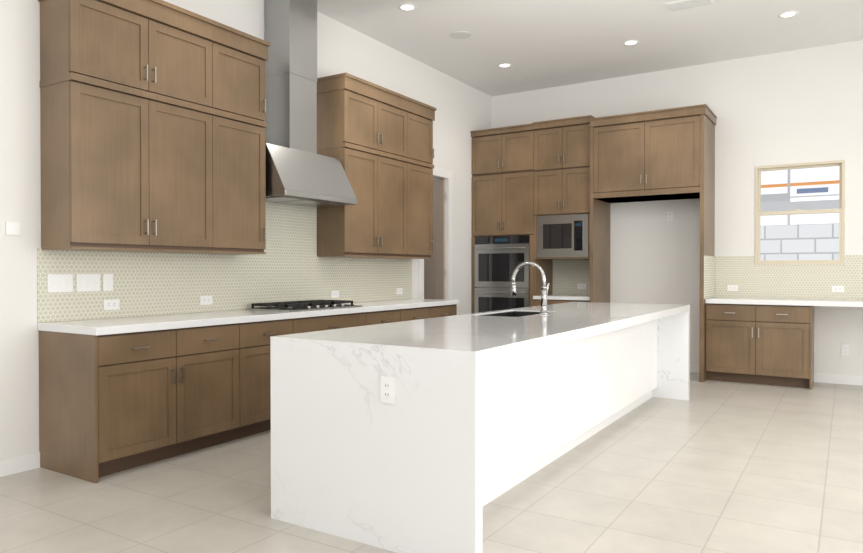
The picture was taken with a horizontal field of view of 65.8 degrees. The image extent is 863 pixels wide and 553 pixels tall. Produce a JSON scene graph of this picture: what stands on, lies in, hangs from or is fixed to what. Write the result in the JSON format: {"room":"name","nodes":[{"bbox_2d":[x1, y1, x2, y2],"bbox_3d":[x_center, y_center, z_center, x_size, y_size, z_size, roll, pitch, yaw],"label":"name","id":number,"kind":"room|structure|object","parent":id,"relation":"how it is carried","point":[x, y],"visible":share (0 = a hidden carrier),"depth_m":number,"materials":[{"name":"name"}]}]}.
{"room":"kitchen","nodes":[
{"label":"kitchen","id":0,"kind":"room"},
{"bbox_2d":[0,0,491,459],"bbox_3d":[-2.314,-0.668,4.645,0.120,3.758,11.840,0,1,32],"label":"wall","id":1,"kind":"structure","parent":0,"point":[463,110],"depth_m":4.23,"materials":[{"name":"white paint"}]},
{"bbox_2d":[5,222,19,234],"bbox_3d":[-2.575,-0.295,4.102,0.012,0.078,0.080,0,1,32],"label":"switch","id":2,"kind":"object","parent":1,"relation":"attached to","point":[12,228],"visible":1,"depth_m":4.09,"materials":[{"name":"white plastic"}]},
{"bbox_2d":[0,452,39,476],"bbox_3d":[-3.939,1.186,1.933,0.010,0.100,5.483,0,1,32],"label":"baseboard","id":3,"kind":"structure","parent":1,"relation":"attached to","point":[17,464],"depth_m":4.14,"materials":[{"name":"white wood"}]},
{"bbox_2d":[38,0,221,251],"bbox_3d":[-2.043,-1.024,4.630,0.348,1.670,1.127,0,1,32],"label":"upper cabinet","id":4,"kind":"object","parent":1,"relation":"attached to","point":[153,124],"depth_m":4.40,"materials":[{"name":"brown wood"}]},
{"bbox_2d":[37,202,411,322],"bbox_3d":[-1.367,-0.213,6.045,0.008,0.979,4.280,0,1,32],"label":"backsplash","id":5,"kind":"structure","parent":1,"relation":"attached to","point":[289,265],"depth_m":5.51,"materials":[{"name":"tile"}]},
{"bbox_2d":[47,274,72,292],"bbox_3d":[-2.417,0.044,4.345,0.010,0.117,0.164,0,1,32],"label":"light switch","id":6,"kind":"object","parent":5,"relation":"attached to","point":[59,282],"visible":1,"depth_m":4.34,"materials":[{"name":"white plastic"}]},
{"bbox_2d":[76,274,99,291],"bbox_3d":[-2.317,0.042,4.506,0.010,0.117,0.164,0,1,32],"label":"light switch","id":7,"kind":"object","parent":5,"relation":"attached to","point":[87,282],"visible":1,"depth_m":4.50,"materials":[{"name":"white plastic"}]},
{"bbox_2d":[103,274,112,290],"bbox_3d":[-2.243,0.041,4.625,0.010,0.117,0.072,0,1,32],"label":"light switch","id":8,"kind":"object","parent":5,"relation":"attached to","point":[107,282],"visible":1,"depth_m":4.62,"materials":[{"name":"white plastic"}]},
{"bbox_2d":[103,299,118,309],"bbox_3d":[-2.230,0.196,4.648,0.008,0.072,0.117,0,1,32],"label":"electrical outlet","id":9,"kind":"object","parent":5,"relation":"attached to","point":[111,304],"visible":1,"depth_m":4.65,"materials":[{"name":"white plastic"}]},
{"bbox_2d":[200,295,211,304],"bbox_3d":[-1.801,0.190,5.335,0.008,0.072,0.117,0,1,32],"label":"electrical outlet","id":10,"kind":"object","parent":5,"relation":"attached to","point":[205,300],"visible":1,"depth_m":5.33,"materials":[{"name":"white plastic"}]},
{"bbox_2d":[331,290,338,297],"bbox_3d":[-0.964,0.177,6.675,0.008,0.072,0.117,0,1,32],"label":"electrical outlet","id":11,"kind":"object","parent":5,"relation":"attached to","point":[334,294],"visible":1,"depth_m":6.68,"materials":[{"name":"white plastic"}]},
{"bbox_2d":[396,288,402,294],"bbox_3d":[-0.366,0.168,7.633,0.008,0.072,0.117,0,1,32],"label":"electrical outlet","id":12,"kind":"object","parent":5,"relation":"attached to","point":[399,290],"visible":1,"depth_m":7.63,"materials":[{"name":"white plastic"}]},
{"bbox_2d":[202,28,269,254],"bbox_3d":[-1.651,-1.029,5.258,0.348,1.670,0.593,0,1,32],"label":"upper cabinet","id":13,"kind":"object","parent":1,"relation":"attached to","point":[244,124],"depth_m":5.22,"materials":[{"name":"brown wood"}]},
{"bbox_2d":[264,0,356,206],"bbox_3d":[-1.153,-1.604,5.881,0.528,1.905,0.930,0,1,32],"label":"range hood","id":14,"kind":"object","parent":1,"relation":"attached to","point":[300,171],"visible":0.83,"depth_m":5.80,"materials":[{"name":"silver metal"}]},
{"bbox_2d":[317,73,412,256],"bbox_3d":[-0.671,-1.044,6.828,0.348,1.670,1.110,0,1,32],"label":"upper cabinet","id":15,"kind":"object","parent":1,"relation":"attached to","point":[376,140],"depth_m":6.58,"materials":[{"name":"brown wood"}]},
{"bbox_2d":[401,101,432,258],"bbox_3d":[-0.286,-1.050,7.445,0.348,1.670,0.585,0,1,32],"label":"upper cabinet","id":16,"kind":"object","parent":1,"relation":"attached to","point":[422,115],"depth_m":7.43,"materials":[{"name":"brown wood"}]},
{"bbox_2d":[424,179,445,299],"bbox_3d":[-0.045,-0.046,8.766,0.588,2.418,0.045,0,1,42],"label":"pantry door","id":17,"kind":"structure","parent":1,"relation":"in","point":[434,276],"depth_m":8.63,"materials":[{"name":"beige paint"}]},
{"bbox_2d":[418,167,452,299],"bbox_3d":[0.005,-0.091,8.354,0.140,2.535,0.790,0,1,32],"label":"door frame","id":18,"kind":"structure","parent":1,"relation":"attached to","point":[440,173],"depth_m":8.58,"materials":[{"name":"white paint"}]},
{"bbox_2d":[0,372,862,552],"bbox_3d":[0.960,1.280,2.619,7.840,0.100,12.080,0,1,32],"label":"floor","id":19,"kind":"structure","parent":0,"point":[711,466],"depth_m":3.71,"materials":[{"name":"tile"}]},
{"bbox_2d":[39,322,250,482],"bbox_3d":[-1.931,0.776,4.574,0.618,0.870,1.158,0,1,32],"label":"base cabinet","id":20,"kind":"object","parent":19,"relation":"on","point":[111,404],"depth_m":4.21,"materials":[{"name":"brown wood"}]},
{"bbox_2d":[251,318,302,434],"bbox_3d":[-1.510,0.770,5.247,0.618,0.870,0.671,0,1,32],"label":"base cabinet","id":21,"kind":"object","parent":19,"relation":"on","point":[261,331],"depth_m":5.06,"materials":[{"name":"brown wood"}]},
{"bbox_2d":[303,312,370,332],"bbox_3d":[-1.113,0.764,5.883,0.618,0.870,1.072,0,1,32],"label":"base cabinet","id":22,"kind":"object","parent":19,"relation":"on","point":[319,323],"depth_m":5.75,"materials":[{"name":"brown wood"}]},
{"bbox_2d":[371,309,406,324],"bbox_3d":[-0.716,0.759,6.519,0.618,0.870,0.672,0,1,32],"label":"base cabinet","id":23,"kind":"object","parent":19,"relation":"on","point":[388,316],"depth_m":6.42,"materials":[{"name":"brown wood"}]},
{"bbox_2d":[407,304,456,320],"bbox_3d":[-0.290,0.752,7.201,0.618,0.870,1.179,0,1,32],"label":"base cabinet","id":24,"kind":"object","parent":19,"relation":"on","point":[445,310],"depth_m":7.08,"materials":[{"name":"brown wood"}]},
{"bbox_2d":[38,299,458,335],"bbox_3d":[-1.097,0.303,5.880,0.643,0.048,4.280,0,1,32],"label":"countertop","id":25,"kind":"structure","parent":24,"relation":"on","point":[106,326],"depth_m":4.72,"materials":[{"name":"stone"}]},
{"bbox_2d":[247,300,362,311],"bbox_3d":[-1.096,0.252,5.874,0.515,0.054,0.920,0,1,32],"label":"cooktop","id":26,"kind":"object","parent":25,"relation":"in","point":[295,306],"visible":1,"depth_m":5.67,"materials":[{"name":"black metal"}]},
{"bbox_2d":[270,302,689,552],"bbox_3d":[0.846,0.748,4.919,1.173,0.920,4.386,0,1,32],"label":"countertop","id":27,"kind":"structure","parent":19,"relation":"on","point":[354,458],"depth_m":3.09,"materials":[{"name":"stone"}]},
{"bbox_2d":[381,376,393,403],"bbox_3d":[-0.197,0.506,2.977,0.072,0.117,0.008,0,1,32],"label":"outlet","id":28,"kind":"object","parent":27,"relation":"attached to","point":[387,389],"visible":1,"depth_m":2.97,"materials":[{"name":"white plastic"}]},
{"bbox_2d":[480,311,548,316],"bbox_3d":[0.655,0.437,5.218,0.432,0.279,0.834,0,1,32],"label":"sink","id":29,"kind":"object","parent":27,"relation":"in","point":[515,314],"visible":0.02,"depth_m":5.57,"materials":[{"name":"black metal"}]},
{"bbox_2d":[511,262,548,313],"bbox_3d":[0.765,0.085,5.166,0.308,0.401,0.101,0,1,32],"label":"faucet","id":30,"kind":"object","parent":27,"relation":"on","point":[544,291],"visible":1,"depth_m":5.09,"materials":[{"name":"silver metal"}]},
{"bbox_2d":[482,319,657,506],"bbox_3d":[0.713,0.779,5.003,0.908,0.858,4.262,0,1,32],"label":"kitchen island","id":31,"kind":"object","parent":19,"relation":"on","point":[542,408],"visible":0.25,"depth_m":4.30,"materials":[{"name":"white wood"}]},
{"bbox_2d":[470,104,716,381],"bbox_3d":[1.960,-0.403,8.525,3.020,3.155,0.732,0,1,32],"label":"tall cabinet","id":32,"kind":"object","parent":19,"relation":"on","point":[524,176],"visible":0.75,"depth_m":8.31,"materials":[{"name":"brown wood"}]},
{"bbox_2d":[474,235,529,312],"bbox_3d":[1.065,0.117,9.087,0.793,1.310,0.667,0,1,32],"label":"double oven","id":33,"kind":"object","parent":32,"relation":"in","point":[499,260],"visible":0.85,"depth_m":8.86,"materials":[{"name":"silver metal"}]},
{"bbox_2d":[537,214,587,257],"bbox_3d":[1.799,-0.512,8.663,0.679,0.530,0.600,0,1,32],"label":"microwave","id":34,"kind":"object","parent":32,"relation":"in","point":[562,235],"visible":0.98,"depth_m":8.40,"materials":[{"name":"silver metal"}]},
{"bbox_2d":[577,284,585,288],"bbox_3d":[2.007,0.131,8.913,0.117,0.072,0.008,0,1,32],"label":"outlet","id":35,"kind":"object","parent":32,"relation":"attached to","point":[581,286],"visible":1,"depth_m":8.91,"materials":[{"name":"white plastic"}]},
{"bbox_2d":[706,303,813,389],"bbox_3d":[3.695,0.744,7.512,1.044,0.880,0.631,0,1,32],"label":"base cabinet","id":36,"kind":"object","parent":19,"relation":"on","point":[762,344],"visible":0.98,"depth_m":7.26,"materials":[{"name":"brown wood"}]},
{"bbox_2d":[705,297,862,306],"bbox_3d":[5.200,0.286,6.567,4.594,0.050,0.633,0,1,32],"label":"desk","id":37,"kind":"object","parent":36,"relation":"on","point":[794,302],"visible":0.98,"depth_m":7.15,"materials":[{"name":"stone"}]},
{"bbox_2d":[317,0,862,96],"bbox_3d":[0.960,-2.578,2.583,7.840,0.100,12.080,0,1,32],"label":"ceiling","id":38,"kind":"structure","parent":0,"point":[540,44],"depth_m":7.02,"materials":[{"name":"white paint"}]},
{"bbox_2d":[398,3,416,10],"bbox_3d":[-0.229,-2.559,6.344,0.184,0.006,0.184,0,1,32],"label":"recessed light","id":39,"kind":"object","parent":38,"relation":"in","point":[407,7],"visible":1,"depth_m":6.34,"materials":[{"name":"white plastic"}]},
{"bbox_2d":[450,31,470,38],"bbox_3d":[0.309,-2.565,7.093,0.230,0.008,0.230,0,1,32],"label":"ceiling speaker","id":40,"kind":"object","parent":38,"relation":"attached to","point":[460,35],"visible":0.98,"depth_m":7.09,"materials":[{"name":"white plastic"}]},
{"bbox_2d":[497,63,511,67],"bbox_3d":[0.894,-2.576,8.142,0.184,0.006,0.184,0,1,32],"label":"recessed light","id":41,"kind":"object","parent":38,"relation":"in","point":[503,65],"visible":1,"depth_m":8.14,"materials":[{"name":"white plastic"}]},
{"bbox_2d":[622,40,639,45],"bbox_3d":[2.192,-2.568,7.332,0.184,0.006,0.184,0,1,32],"label":"recessed light","id":42,"kind":"object","parent":38,"relation":"in","point":[630,42],"visible":1,"depth_m":7.32,"materials":[{"name":"white plastic"}]},
{"bbox_2d":[665,0,714,11],"bbox_3d":[2.421,-2.555,6.246,0.400,0.012,0.220,0,1,32],"label":"ceiling vent","id":43,"kind":"object","parent":38,"relation":"in","point":[678,5],"visible":1,"depth_m":6.25,"materials":[{"name":"white metal"}]},
{"bbox_2d":[778,11,798,17],"bbox_3d":[3.489,-2.561,6.522,0.184,0.006,0.184,0,1,32],"label":"recessed light","id":44,"kind":"object","parent":38,"relation":"in","point":[787,14],"visible":1,"depth_m":6.52,"materials":[{"name":"white plastic"}]},
{"bbox_2d":[492,40,862,375],"bbox_3d":[4.127,-0.696,7.674,7.840,3.758,0.120,0,1,32],"label":"wall","id":45,"kind":"structure","parent":0,"point":[805,105],"depth_m":7.93,"materials":[{"name":"white paint"}]},
{"bbox_2d":[667,211,672,220],"bbox_3d":[2.972,-0.753,8.316,0.072,0.117,0.008,0,1,32],"label":"outlet","id":46,"kind":"object","parent":45,"relation":"attached to","point":[669,215],"visible":1,"depth_m":8.31,"materials":[{"name":"white plastic"}]},
{"bbox_2d":[690,364,698,372],"bbox_3d":[2.853,1.126,8.407,1.200,0.100,0.010,0,1,32],"label":"baseboard","id":47,"kind":"structure","parent":45,"relation":"attached to","point":[694,368],"depth_m":8.17,"materials":[{"name":"white"}]},
{"bbox_2d":[704,255,714,298],"bbox_3d":[3.232,0.004,7.749,0.008,0.484,0.688,0,1,32],"label":"backsplash","id":48,"kind":"structure","parent":45,"relation":"attached to","point":[709,276],"depth_m":7.72,"materials":[{"name":"tile"}]},
{"bbox_2d":[715,255,862,299],"bbox_3d":[5.368,0.014,6.829,4.589,0.487,0.008,0,1,32],"label":"backsplash","id":49,"kind":"structure","parent":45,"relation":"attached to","point":[748,276],"depth_m":7.63,"materials":[{"name":"tile"}]},
{"bbox_2d":[727,285,737,290],"bbox_3d":[3.583,0.136,7.933,0.117,0.072,0.008,0,1,32],"label":"outlet","id":50,"kind":"object","parent":49,"relation":"attached to","point":[732,287],"visible":1,"depth_m":7.93,"materials":[{"name":"white plastic"}]},
{"bbox_2d":[832,286,843,291],"bbox_3d":[4.489,0.139,7.367,0.117,0.072,0.008,0,1,32],"label":"outlet","id":51,"kind":"object","parent":49,"relation":"attached to","point":[837,288],"visible":1,"depth_m":7.37,"materials":[{"name":"white plastic"}]},
{"bbox_2d":[755,160,844,264],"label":"window","id":52,"kind":"structure","parent":45,"relation":"in","point":[814,165],"depth_m":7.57,"materials":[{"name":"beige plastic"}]},
{"bbox_2d":[814,373,862,385],"bbox_3d":[5.804,1.143,6.565,3.558,0.100,0.010,0,1,32],"label":"baseboard","id":53,"kind":"structure","parent":45,"relation":"attached to","point":[818,377],"depth_m":7.37,"materials":[{"name":"white wood"}]},
{"bbox_2d":[841,345,848,355],"bbox_3d":[4.553,0.810,7.343,0.072,0.117,0.008,0,1,32],"label":"outlet","id":54,"kind":"object","parent":45,"relation":"attached to","point":[844,349],"visible":1,"depth_m":7.34,"materials":[{"name":"white plastic"}]}
]}

